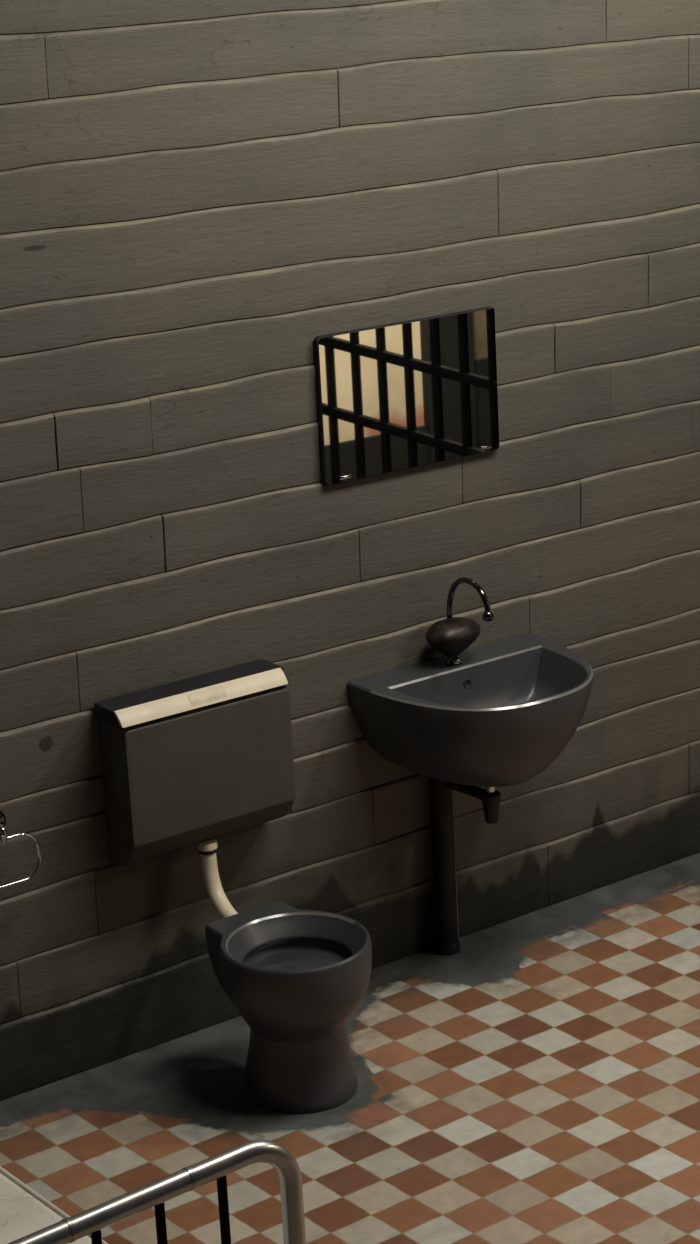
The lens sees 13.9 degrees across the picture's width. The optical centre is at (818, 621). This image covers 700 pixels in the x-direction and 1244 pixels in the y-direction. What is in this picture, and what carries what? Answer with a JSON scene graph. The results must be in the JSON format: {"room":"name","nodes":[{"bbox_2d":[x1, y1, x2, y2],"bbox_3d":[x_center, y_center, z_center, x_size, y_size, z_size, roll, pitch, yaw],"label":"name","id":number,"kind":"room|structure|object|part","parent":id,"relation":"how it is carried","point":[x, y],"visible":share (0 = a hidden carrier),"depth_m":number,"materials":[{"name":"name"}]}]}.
{"room":"prison interior","nodes":[
{"label":"prison interior","id":0,"kind":"room"},
{"bbox_2d":[0,0,699,1100],"bbox_3d":[-1.651,-0.379,6.678,4.600,2.960,0.160,-16,24,-41],"label":"wall","id":1,"kind":"structure","parent":0,"point":[194,194],"depth_m":6.94,"materials":[{"name":"grey brick"}]},
{"bbox_2d":[0,811,40,888],"bbox_3d":[-1.945,0.537,6.514,0.260,0.177,0.072,-16,24,-41],"label":"towel ring","id":2,"kind":"object","parent":1,"relation":"attached to","point":[3,834],"visible":1,"depth_m":6.55,"materials":[{"name":"silver metal"}]},
{"bbox_3d":[-1.932,0.468,6.542,0.064,0.064,0.022,-16,24,-41],"label":"wall plate","id":3,"kind":"part","parent":2,"relation":"part of","materials":[{"name":"silver metal"}]},
{"bbox_3d":[-1.909,0.489,6.524,0.016,0.045,0.052,-16,24,-41],"label":"holder arm","id":4,"kind":"part","parent":2,"relation":"part of","materials":[{"name":"silver metal"}]},
{"bbox_2d":[94,659,295,863],"bbox_3d":[-1.512,0.354,6.840,0.476,0.425,0.134,-16,24,-41],"label":"toilet cistern","id":5,"kind":"object","parent":1,"relation":"attached to","point":[186,762],"visible":1,"depth_m":6.76,"materials":[{"name":"grey plastic"}]},
{"bbox_3d":[-1.513,0.174,6.786,0.474,0.038,0.127,-16,24,-41],"label":"lid","id":6,"kind":"part","parent":5,"relation":"part of","materials":[{"name":"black plastic"}]},
{"bbox_3d":[-1.476,0.179,6.749,0.100,0.028,0.031,-16,24,-41],"label":"flush lever","id":7,"kind":"part","parent":5,"relation":"part of","materials":[{"name":"beige plastic"}]},
{"bbox_2d":[197,839,237,918],"bbox_3d":[-1.469,0.649,6.875,0.050,0.197,0.171,-13,22,-35],"label":"pipe","id":8,"kind":"object","parent":5,"relation":"attached to","point":[207,849],"visible":0.87,"depth_m":6.89,"materials":[{"name":"beige plastic"}]},
{"bbox_2d":[314,306,498,485],"bbox_3d":[-1.036,-0.577,7.106,0.547,0.378,0.020,-16,24,-41],"label":"wall mirror","id":9,"kind":"object","parent":1,"relation":"attached to","point":[392,397],"visible":1,"depth_m":7.09,"materials":[{"name":"black mirror"}]},
{"bbox_2d":[347,632,592,786],"bbox_3d":[-0.834,0.277,7.261,0.598,0.285,0.462,-16,24,-41],"label":"washbasin","id":10,"kind":"object","parent":1,"relation":"attached to","point":[500,716],"visible":1,"depth_m":7.16,"materials":[{"name":"ceramic"}]},
{"bbox_2d":[425,577,493,665],"bbox_3d":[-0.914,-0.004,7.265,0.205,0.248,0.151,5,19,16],"label":"tap","id":11,"kind":"object","parent":10,"relation":"on","point":[450,636],"visible":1,"depth_m":7.25,"materials":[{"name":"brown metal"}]},
{"bbox_3d":[-0.904,-0.034,7.227,0.175,0.168,0.017,17,24,42],"label":"spout","id":12,"kind":"part","parent":11,"relation":"part of","materials":[{"name":"black metal"}]},
{"bbox_2d":[429,777,500,955],"bbox_3d":[-0.929,0.646,7.453,0.233,0.534,0.078,10,20,29],"label":"pipe","id":13,"kind":"object","parent":10,"relation":"attached to","point":[447,943],"visible":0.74,"depth_m":7.46,"materials":[{"name":"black metal"}]},
{"bbox_3d":[-0.929,0.441,7.381,0.167,0.040,0.035,11,21,32],"label":"trap arm","id":14,"kind":"part","parent":13,"relation":"part of"},
{"bbox_2d":[0,852,699,1243],"bbox_3d":[-0.061,1.383,6.228,6.350,0.120,3.760,-16,24,-41],"label":"floor","id":15,"kind":"structure","parent":0,"point":[537,1081],"depth_m":6.69,"materials":[{"name":"tile"}]},
{"bbox_2d":[8,1140,305,1243],"bbox_3d":[-1.886,1.171,5.349,0.958,0.821,1.948,-16,24,-41],"label":"frame","id":16,"kind":"object","parent":15,"relation":"on","point":[154,1194],"visible":0.95,"depth_m":4.76,"materials":[{"name":"grey paint"}]},
{"bbox_2d":[0,1166,107,1243],"bbox_3d":[-1.897,1.223,5.366,0.755,0.111,1.775,-16,24,-41],"label":"mattress","id":17,"kind":"object","parent":16,"relation":"on","point":[23,1211],"visible":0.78,"depth_m":5.44,"materials":[{"name":"white fabric"}]},
{"bbox_2d":[205,901,371,1113],"bbox_3d":[-1.263,0.943,6.747,0.351,0.400,0.419,-16,24,-41],"label":"toilet","id":18,"kind":"object","parent":15,"relation":"on","point":[296,977],"visible":1,"depth_m":6.68,"materials":[{"name":"ceramic"}]},
{"bbox_3d":[-1.263,0.872,6.724,0.351,0.250,0.419,-16,24,-41],"label":"bowl","id":19,"kind":"part","parent":18,"relation":"part of","materials":[{"name":"ceramic"}]}
]}

